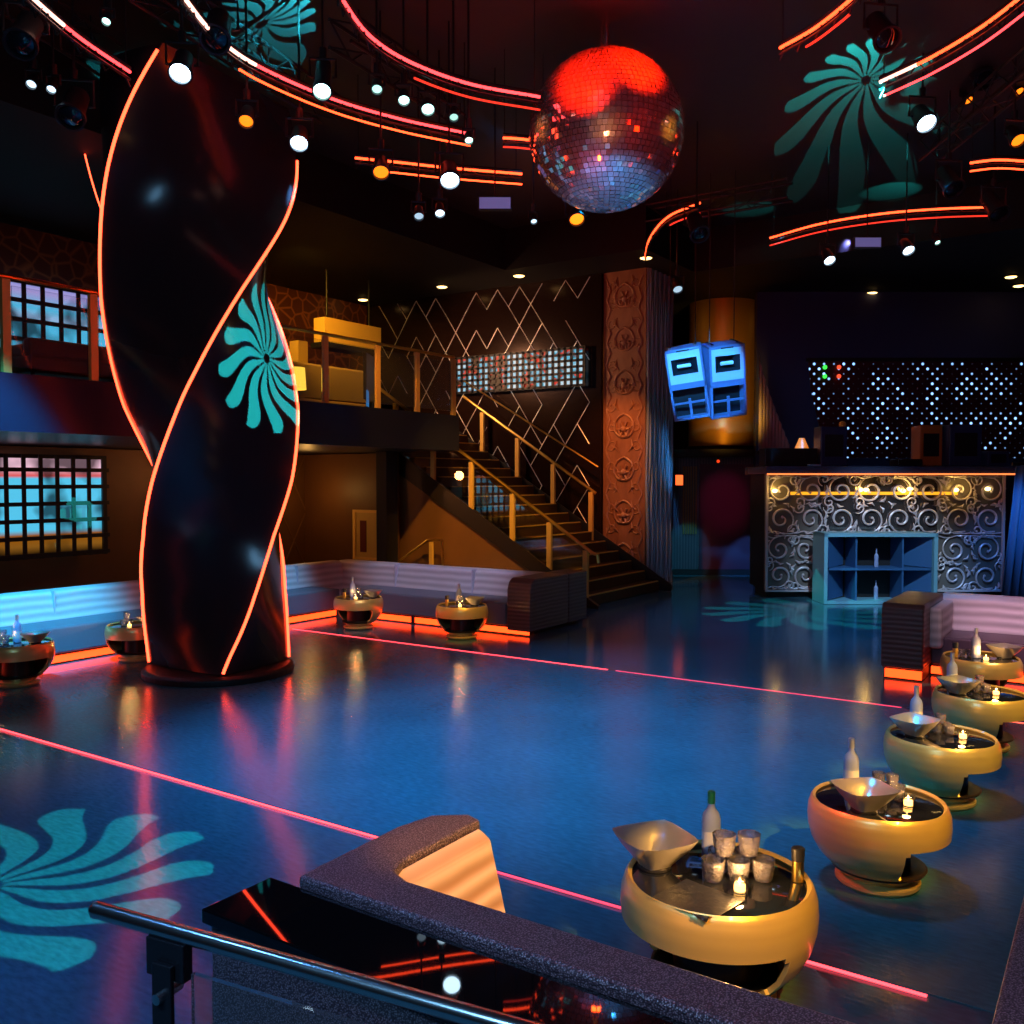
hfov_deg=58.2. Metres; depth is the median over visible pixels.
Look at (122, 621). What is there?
glass tumbler
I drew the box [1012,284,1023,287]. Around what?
recessed light
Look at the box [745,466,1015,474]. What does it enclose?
countertop
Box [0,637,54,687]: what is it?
table
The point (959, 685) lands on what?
ice bucket
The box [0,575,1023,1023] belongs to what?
floor
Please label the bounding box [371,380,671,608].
staircase
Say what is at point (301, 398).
lounge sofa
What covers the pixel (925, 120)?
stage light
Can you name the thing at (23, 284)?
lattice
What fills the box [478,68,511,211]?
panel light
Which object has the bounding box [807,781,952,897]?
table
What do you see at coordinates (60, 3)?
lighting truss
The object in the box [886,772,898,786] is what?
glass tumbler
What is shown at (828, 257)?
stage light
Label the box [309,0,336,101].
stage light
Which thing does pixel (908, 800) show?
tea light
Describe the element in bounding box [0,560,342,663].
banquette
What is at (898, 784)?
glass tumbler
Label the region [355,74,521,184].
arc
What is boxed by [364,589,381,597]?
ice bucket
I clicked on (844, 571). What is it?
cabinet
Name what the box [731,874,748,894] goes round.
tea light
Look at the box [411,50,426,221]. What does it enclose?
stage light
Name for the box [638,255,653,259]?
recessed light
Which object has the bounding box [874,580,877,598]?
bottle
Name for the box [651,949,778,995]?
table base
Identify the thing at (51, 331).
balcony railing
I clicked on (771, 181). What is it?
lighting truss
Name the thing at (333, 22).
lighting truss
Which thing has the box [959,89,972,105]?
stage light
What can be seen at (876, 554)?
bottle
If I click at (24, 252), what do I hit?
wall
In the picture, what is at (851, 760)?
bottle
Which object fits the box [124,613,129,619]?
glass tumbler
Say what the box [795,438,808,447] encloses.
lamp
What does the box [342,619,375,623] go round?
table base
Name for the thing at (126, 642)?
table
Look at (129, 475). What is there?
wall
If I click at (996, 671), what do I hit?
table
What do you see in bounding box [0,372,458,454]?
balcony
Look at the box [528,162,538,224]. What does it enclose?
stage light
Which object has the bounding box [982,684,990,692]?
glass tumbler
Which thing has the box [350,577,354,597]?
bottle
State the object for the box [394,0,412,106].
stage light
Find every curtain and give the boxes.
[756,355,788,454]
[1001,462,1023,596]
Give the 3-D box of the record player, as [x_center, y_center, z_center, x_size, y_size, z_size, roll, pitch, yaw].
[5.080,-0.999,16.931,0.963,0.339,0.408,0,2,0]
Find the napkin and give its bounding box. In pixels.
[646,879,743,921]
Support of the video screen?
attached to the wall at (24, 252)
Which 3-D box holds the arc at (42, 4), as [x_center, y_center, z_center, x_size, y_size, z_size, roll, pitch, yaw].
[-3.797,-4.606,7.965,0.116,1.148,1.674,0,2,7]
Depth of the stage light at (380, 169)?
9.64 m
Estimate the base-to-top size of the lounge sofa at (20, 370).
0.520 m
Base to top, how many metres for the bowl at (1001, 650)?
0.118 m
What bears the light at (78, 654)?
attached to the banquette at (76, 617)
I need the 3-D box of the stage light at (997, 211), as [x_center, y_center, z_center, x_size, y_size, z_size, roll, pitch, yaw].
[6.351,-4.556,12.081,0.386,1.534,0.397,1,2,34]
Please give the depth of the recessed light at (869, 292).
20.00 m
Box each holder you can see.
[342,588,345,597]
[445,595,448,605]
[791,845,804,882]
[952,642,958,656]
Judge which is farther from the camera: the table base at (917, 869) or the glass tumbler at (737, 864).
the table base at (917, 869)
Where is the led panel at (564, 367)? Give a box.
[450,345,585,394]
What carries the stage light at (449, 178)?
hanging from the ceiling at (758, 114)
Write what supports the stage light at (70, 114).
hanging from the ceiling at (758, 114)
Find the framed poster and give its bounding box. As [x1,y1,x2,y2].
[352,510,376,560]
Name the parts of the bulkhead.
hanger rod, fascia panel, hanger rod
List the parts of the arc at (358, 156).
rail, rail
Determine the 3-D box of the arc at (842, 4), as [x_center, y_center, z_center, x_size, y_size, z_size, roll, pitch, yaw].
[2.773,-4.720,8.143,0.123,0.931,1.258,-1,2,-18]
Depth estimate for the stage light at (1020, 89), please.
11.49 m
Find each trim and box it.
[283,455,304,562]
[379,277,589,522]
[672,449,754,574]
[683,466,696,533]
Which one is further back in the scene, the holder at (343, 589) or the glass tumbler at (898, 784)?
the holder at (343, 589)
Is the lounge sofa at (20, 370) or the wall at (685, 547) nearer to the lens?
the lounge sofa at (20, 370)
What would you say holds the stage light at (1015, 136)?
hanging from the ceiling at (758, 114)
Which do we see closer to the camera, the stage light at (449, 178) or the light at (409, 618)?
the stage light at (449, 178)
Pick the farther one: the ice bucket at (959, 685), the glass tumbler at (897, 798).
the ice bucket at (959, 685)
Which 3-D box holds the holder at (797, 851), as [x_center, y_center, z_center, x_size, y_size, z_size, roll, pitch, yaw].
[1.159,1.427,3.730,0.054,0.138,0.054,1,2,34]
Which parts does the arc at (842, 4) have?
rail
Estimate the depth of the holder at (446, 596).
12.24 m
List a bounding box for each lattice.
[0,454,109,560]
[10,279,98,338]
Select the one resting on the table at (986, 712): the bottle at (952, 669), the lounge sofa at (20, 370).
the bottle at (952, 669)
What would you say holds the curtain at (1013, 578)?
on the floor
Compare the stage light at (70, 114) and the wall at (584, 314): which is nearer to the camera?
the stage light at (70, 114)
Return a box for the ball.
[529,27,684,212]
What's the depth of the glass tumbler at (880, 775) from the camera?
4.87 m
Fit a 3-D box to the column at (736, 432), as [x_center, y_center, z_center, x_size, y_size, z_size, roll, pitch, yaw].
[4.930,-3.150,21.517,1.640,3.400,1.640,1,2,34]
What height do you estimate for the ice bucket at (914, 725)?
0.118 m
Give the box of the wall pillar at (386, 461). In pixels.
[376,451,397,561]
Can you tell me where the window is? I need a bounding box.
[0,453,107,560]
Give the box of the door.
[699,464,753,568]
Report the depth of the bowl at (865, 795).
4.68 m
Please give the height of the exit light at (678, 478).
0.260 m
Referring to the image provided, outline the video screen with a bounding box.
[10,281,99,345]
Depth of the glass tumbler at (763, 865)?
3.71 m
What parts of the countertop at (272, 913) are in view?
panel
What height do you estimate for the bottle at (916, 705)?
0.288 m
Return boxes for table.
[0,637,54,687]
[104,620,146,661]
[333,594,383,629]
[436,601,487,639]
[620,839,818,997]
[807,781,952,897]
[883,724,1001,811]
[931,684,1023,753]
[940,650,1023,686]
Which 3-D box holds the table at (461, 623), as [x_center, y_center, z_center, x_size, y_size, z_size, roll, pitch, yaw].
[-0.667,1.454,12.274,0.704,0.440,0.704,0,2,-9]
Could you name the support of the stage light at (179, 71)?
hanging from the ceiling at (758, 114)
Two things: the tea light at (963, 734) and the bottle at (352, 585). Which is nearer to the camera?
the tea light at (963, 734)
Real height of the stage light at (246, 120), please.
1.528 m
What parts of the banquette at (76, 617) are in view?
seat, backrest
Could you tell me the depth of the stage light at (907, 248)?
13.03 m
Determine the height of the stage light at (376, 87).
1.209 m
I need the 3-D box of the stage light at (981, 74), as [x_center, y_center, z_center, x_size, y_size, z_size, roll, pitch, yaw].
[5.641,-5.379,11.097,0.386,0.596,0.397,1,2,34]
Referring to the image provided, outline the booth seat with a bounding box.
[300,815,1023,1023]
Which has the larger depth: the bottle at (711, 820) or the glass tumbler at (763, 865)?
the bottle at (711, 820)
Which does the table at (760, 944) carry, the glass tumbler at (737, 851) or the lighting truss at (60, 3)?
the glass tumbler at (737, 851)
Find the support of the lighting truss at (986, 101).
hanging from the ceiling at (758, 114)
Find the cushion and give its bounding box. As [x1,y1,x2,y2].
[930,600,953,648]
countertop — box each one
[202,878,686,1023]
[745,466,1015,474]
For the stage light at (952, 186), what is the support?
hanging from the ceiling at (758, 114)
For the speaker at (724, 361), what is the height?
3.894 m
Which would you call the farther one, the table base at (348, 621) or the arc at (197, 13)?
the table base at (348, 621)
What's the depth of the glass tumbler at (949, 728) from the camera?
6.04 m
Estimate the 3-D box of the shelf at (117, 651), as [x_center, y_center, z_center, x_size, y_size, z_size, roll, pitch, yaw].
[-4.406,1.629,10.774,0.456,0.014,0.456,-1,2,-25]
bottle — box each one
[13,614,21,642]
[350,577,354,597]
[456,583,461,600]
[702,790,720,855]
[843,737,858,777]
[874,548,877,566]
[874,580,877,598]
[910,685,922,714]
[947,652,957,675]
[971,627,980,658]
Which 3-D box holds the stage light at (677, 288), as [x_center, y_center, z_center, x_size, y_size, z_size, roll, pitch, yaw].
[2.788,-4.561,15.514,0.232,1.762,0.227,1,2,34]
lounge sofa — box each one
[0,346,114,382]
[298,396,365,406]
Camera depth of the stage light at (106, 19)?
8.02 m
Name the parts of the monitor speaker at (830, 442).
panel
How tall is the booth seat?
0.950 m
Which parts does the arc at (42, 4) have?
rail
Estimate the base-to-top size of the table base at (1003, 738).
0.015 m
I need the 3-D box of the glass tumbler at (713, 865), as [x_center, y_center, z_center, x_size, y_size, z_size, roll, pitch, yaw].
[0.817,1.452,3.740,0.092,0.087,0.092,1,2,34]
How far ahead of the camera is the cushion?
9.82 m
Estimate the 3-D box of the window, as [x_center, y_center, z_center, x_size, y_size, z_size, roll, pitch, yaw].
[-7.543,-0.058,12.889,0.130,1.540,3.980,1,2,34]
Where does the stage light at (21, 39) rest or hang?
hanging from the ceiling at (758, 114)
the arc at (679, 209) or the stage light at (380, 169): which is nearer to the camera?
the stage light at (380, 169)
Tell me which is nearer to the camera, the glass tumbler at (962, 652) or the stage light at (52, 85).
the stage light at (52, 85)
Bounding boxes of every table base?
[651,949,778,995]
[831,855,927,883]
[937,781,981,798]
[997,731,1014,743]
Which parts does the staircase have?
glass panel, post, glass panel, panel, post, post, glass panel, handrail, post, post, handrail, rail, glass panel, post, post, glass panel, post, post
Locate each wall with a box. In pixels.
[0,222,366,406]
[0,446,304,593]
[304,453,399,562]
[367,273,603,534]
[671,457,752,568]
[673,416,688,448]
[753,292,1023,566]
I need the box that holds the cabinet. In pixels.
[812,531,937,603]
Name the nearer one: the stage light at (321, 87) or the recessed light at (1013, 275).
the stage light at (321, 87)
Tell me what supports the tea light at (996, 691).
on the table at (986, 712)
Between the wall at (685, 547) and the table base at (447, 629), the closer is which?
the table base at (447, 629)
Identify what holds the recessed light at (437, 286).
in the ceiling at (344, 221)
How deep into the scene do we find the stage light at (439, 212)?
10.52 m
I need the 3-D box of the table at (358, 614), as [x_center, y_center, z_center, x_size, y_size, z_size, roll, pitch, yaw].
[-2.180,1.427,13.069,0.704,0.440,0.704,-1,2,-36]
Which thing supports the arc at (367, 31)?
hanging from the ceiling at (758, 114)
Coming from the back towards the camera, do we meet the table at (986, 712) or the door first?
the door
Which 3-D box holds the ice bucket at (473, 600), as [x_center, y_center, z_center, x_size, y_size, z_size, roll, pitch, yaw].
[-0.497,1.196,12.315,0.234,0.106,0.234,1,2,17]
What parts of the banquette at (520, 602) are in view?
seat, backrest, arm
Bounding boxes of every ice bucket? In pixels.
[20,631,50,643]
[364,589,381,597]
[465,596,483,605]
[890,712,940,737]
[936,675,979,695]
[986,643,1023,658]
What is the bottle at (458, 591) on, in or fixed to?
on the table at (461, 623)
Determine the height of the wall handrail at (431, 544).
1.029 m
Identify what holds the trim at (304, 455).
attached to the wall at (129, 475)
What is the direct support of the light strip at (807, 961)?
on the floor
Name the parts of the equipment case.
panel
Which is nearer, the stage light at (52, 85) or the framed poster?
the stage light at (52, 85)
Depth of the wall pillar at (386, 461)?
16.39 m
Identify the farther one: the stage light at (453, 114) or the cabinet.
the cabinet
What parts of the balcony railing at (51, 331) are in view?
post, glass panel, post, glass panel, handrail, glass panel, post, glass panel, post, glass panel, post, glass panel, post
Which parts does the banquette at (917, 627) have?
arm, seat under light, seat, backrest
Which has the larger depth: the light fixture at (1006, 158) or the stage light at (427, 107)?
the light fixture at (1006, 158)
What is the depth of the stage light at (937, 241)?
13.42 m
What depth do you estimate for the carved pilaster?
18.12 m
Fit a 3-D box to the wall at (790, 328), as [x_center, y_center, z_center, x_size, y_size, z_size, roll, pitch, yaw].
[9.895,-1.706,20.265,9.100,6.200,0.201,0,2,0]
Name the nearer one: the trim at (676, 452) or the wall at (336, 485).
the wall at (336, 485)
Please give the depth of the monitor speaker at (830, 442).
16.68 m
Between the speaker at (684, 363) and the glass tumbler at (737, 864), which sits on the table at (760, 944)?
the glass tumbler at (737, 864)
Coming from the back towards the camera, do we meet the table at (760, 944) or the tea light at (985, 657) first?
the tea light at (985, 657)
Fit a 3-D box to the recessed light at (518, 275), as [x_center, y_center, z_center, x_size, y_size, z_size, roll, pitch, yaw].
[0.140,-4.720,18.412,0.280,0.045,0.280,1,2,34]
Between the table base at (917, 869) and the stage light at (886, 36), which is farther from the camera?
the stage light at (886, 36)
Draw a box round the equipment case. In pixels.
[942,424,981,465]
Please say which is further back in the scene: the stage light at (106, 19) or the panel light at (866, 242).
the panel light at (866, 242)
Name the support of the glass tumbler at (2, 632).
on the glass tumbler
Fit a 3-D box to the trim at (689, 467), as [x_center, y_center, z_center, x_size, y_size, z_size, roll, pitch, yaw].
[3.941,-0.259,20.391,0.300,1.500,0.050,0,2,0]
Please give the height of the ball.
1.982 m
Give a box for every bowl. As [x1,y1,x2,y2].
[612,820,697,873]
[831,777,899,814]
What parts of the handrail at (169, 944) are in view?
post, glass panel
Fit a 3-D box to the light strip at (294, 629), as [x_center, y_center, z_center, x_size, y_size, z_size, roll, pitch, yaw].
[-1.018,1.697,11.578,5.000,0.004,0.020,1,2,34]
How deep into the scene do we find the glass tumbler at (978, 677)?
7.29 m
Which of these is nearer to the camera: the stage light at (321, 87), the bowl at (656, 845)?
the bowl at (656, 845)
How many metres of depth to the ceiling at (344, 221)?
16.65 m
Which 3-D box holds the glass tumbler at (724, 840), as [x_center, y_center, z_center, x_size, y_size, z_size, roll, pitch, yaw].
[0.872,1.363,3.778,0.092,0.087,0.092,2,3,38]
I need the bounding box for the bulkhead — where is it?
[314,269,380,348]
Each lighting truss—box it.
[0,0,122,75]
[127,0,340,124]
[328,9,465,119]
[646,172,792,225]
[918,45,1023,161]
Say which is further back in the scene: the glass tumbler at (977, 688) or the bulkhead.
the bulkhead
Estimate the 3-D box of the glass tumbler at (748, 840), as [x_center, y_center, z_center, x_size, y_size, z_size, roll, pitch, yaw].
[0.974,1.363,3.778,0.092,0.087,0.092,1,2,21]
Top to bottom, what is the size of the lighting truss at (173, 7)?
0.490 m
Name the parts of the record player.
panel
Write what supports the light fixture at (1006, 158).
hanging from the ceiling at (758, 114)
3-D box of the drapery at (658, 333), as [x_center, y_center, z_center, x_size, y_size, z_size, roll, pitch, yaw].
[2.945,-1.639,18.357,0.099,6.203,1.225,1,2,34]
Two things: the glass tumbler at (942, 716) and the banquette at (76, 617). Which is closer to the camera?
the glass tumbler at (942, 716)
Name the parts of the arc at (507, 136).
rail, rail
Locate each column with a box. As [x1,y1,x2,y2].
[98,43,299,687]
[687,297,754,448]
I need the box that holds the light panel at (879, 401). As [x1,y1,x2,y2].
[806,358,1023,457]
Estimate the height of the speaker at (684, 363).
3.919 m
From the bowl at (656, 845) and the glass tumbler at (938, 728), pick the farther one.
the glass tumbler at (938, 728)
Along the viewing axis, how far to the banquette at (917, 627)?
9.81 m
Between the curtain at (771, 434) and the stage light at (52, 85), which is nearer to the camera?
the stage light at (52, 85)
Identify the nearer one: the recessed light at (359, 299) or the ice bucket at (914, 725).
the ice bucket at (914, 725)
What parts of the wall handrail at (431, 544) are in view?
post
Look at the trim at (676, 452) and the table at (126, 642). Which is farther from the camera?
the trim at (676, 452)
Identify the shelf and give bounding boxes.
[0,670,42,679]
[115,649,145,654]
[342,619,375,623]
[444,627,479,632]
[828,565,930,569]
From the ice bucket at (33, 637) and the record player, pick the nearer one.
the ice bucket at (33, 637)
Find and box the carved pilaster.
[603,267,674,582]
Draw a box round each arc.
[22,0,131,86]
[177,0,470,146]
[337,0,540,110]
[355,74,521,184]
[502,49,543,149]
[644,199,700,263]
[769,136,996,245]
[779,0,860,60]
[879,0,1023,97]
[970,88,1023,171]
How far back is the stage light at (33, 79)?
8.53 m
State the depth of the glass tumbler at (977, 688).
7.26 m
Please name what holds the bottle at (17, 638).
on the table at (21, 664)
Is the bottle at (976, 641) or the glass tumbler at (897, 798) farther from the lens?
the bottle at (976, 641)
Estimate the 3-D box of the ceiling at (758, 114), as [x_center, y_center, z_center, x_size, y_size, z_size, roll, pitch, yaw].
[1.511,-5.238,6.753,15.200,0.200,21.200,1,2,34]
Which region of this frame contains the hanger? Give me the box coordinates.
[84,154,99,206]
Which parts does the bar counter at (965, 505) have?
panel, panel, panel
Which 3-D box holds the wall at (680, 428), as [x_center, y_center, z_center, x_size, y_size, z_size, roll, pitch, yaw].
[9.979,-2.292,25.627,22.000,7.000,0.200,1,2,34]
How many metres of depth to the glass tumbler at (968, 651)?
8.75 m
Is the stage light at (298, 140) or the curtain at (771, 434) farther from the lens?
the curtain at (771, 434)
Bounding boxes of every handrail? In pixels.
[88,901,542,1023]
[398,539,443,564]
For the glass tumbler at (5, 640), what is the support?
on the table at (21, 664)
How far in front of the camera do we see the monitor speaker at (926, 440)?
16.88 m
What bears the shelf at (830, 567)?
attached to the cabinet
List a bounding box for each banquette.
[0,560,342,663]
[339,559,586,634]
[881,591,1023,683]
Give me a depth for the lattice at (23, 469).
13.62 m
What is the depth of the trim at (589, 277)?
19.32 m
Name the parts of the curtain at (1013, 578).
rod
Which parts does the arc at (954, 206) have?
rail, rail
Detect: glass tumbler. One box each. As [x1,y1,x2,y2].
[0,629,6,636]
[1,636,8,643]
[120,619,125,625]
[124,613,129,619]
[701,854,724,882]
[708,845,727,872]
[712,829,735,857]
[727,855,749,880]
[734,845,752,872]
[737,829,760,857]
[751,854,775,882]
[872,770,885,781]
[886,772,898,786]
[893,787,904,801]
[897,783,905,788]
[932,723,942,733]
[935,712,946,723]
[944,724,954,734]
[958,649,965,655]
[966,649,970,655]
[972,684,980,691]
[975,675,983,683]
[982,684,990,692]
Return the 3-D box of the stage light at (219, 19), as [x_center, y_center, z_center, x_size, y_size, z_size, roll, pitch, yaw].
[-2.597,-4.602,8.087,0.386,1.164,0.397,1,2,34]
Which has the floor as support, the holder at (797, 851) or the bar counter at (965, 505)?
the bar counter at (965, 505)
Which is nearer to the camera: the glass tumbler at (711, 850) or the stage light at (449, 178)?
the glass tumbler at (711, 850)
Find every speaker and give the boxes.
[664,180,709,421]
[701,170,746,419]
[814,426,846,465]
[911,425,941,465]
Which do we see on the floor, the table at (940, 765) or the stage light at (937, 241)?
the table at (940, 765)
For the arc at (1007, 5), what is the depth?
8.66 m
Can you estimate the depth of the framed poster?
17.46 m
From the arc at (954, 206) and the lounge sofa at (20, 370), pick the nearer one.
the lounge sofa at (20, 370)
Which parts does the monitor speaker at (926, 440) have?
panel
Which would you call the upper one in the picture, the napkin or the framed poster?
the framed poster
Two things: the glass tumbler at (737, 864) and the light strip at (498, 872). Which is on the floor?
the light strip at (498, 872)
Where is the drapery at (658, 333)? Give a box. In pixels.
[645,268,674,582]
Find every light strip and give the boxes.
[0,728,377,837]
[294,629,607,669]
[497,871,620,908]
[616,670,900,707]
[806,960,926,997]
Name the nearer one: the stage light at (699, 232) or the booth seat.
the booth seat
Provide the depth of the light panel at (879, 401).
19.14 m
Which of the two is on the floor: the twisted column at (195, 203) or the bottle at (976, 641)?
the twisted column at (195, 203)
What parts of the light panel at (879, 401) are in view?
trim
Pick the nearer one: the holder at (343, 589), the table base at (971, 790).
the table base at (971, 790)
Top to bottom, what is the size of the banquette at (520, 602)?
0.775 m
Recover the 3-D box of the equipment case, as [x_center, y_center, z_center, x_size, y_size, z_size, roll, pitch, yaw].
[8.227,-1.211,16.874,0.588,0.766,0.408,0,2,0]
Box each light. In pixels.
[2,0,49,60]
[24,1,41,90]
[45,0,61,94]
[51,610,335,663]
[53,0,94,131]
[99,0,115,26]
[165,4,199,85]
[195,0,238,55]
[235,0,258,129]
[285,0,313,152]
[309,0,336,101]
[357,298,367,300]
[368,0,385,95]
[368,11,393,180]
[377,614,528,634]
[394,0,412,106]
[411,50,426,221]
[417,0,437,116]
[431,50,447,218]
[434,21,463,190]
[436,285,447,288]
[446,0,460,122]
[461,0,475,144]
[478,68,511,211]
[512,273,525,277]
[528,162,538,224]
[564,202,587,226]
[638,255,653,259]
[669,189,684,293]
[674,474,683,485]
[683,121,709,242]
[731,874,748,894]
[819,146,836,265]
[852,142,881,248]
[863,0,901,53]
[866,291,878,293]
[885,668,921,679]
[897,133,915,256]
[901,793,914,807]
[908,53,937,133]
[931,147,940,245]
[935,90,965,199]
[957,729,968,739]
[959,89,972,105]
[969,67,996,90]
[980,106,1010,223]
[982,654,989,660]
[991,687,1000,695]
[1003,57,1023,148]
[1003,274,1018,278]
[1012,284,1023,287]
[1013,86,1023,96]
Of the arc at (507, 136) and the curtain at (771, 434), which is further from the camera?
the curtain at (771, 434)
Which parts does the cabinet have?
angled panel, angled panel, panel, angled panel, angled panel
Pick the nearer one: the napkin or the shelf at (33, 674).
the napkin
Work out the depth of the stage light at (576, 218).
11.31 m
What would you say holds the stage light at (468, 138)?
hanging from the ceiling at (758, 114)
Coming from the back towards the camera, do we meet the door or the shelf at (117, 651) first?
the door
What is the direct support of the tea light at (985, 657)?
on the table at (996, 671)
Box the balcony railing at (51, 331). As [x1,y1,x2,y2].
[0,273,455,414]
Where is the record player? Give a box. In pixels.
[759,448,817,465]
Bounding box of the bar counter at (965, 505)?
[745,466,1015,595]
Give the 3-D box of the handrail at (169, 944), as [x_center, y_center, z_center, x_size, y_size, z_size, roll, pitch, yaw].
[0.074,1.484,1.650,2.354,1.119,0.070,1,2,25]
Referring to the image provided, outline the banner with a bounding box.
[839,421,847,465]
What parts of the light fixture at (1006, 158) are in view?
rail, rail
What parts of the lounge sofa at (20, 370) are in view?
seat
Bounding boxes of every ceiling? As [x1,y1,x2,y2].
[0,0,1023,228]
[0,25,1023,345]
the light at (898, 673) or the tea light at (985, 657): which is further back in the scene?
the light at (898, 673)
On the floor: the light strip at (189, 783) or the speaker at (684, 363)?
the light strip at (189, 783)
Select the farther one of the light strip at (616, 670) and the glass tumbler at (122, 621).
the glass tumbler at (122, 621)

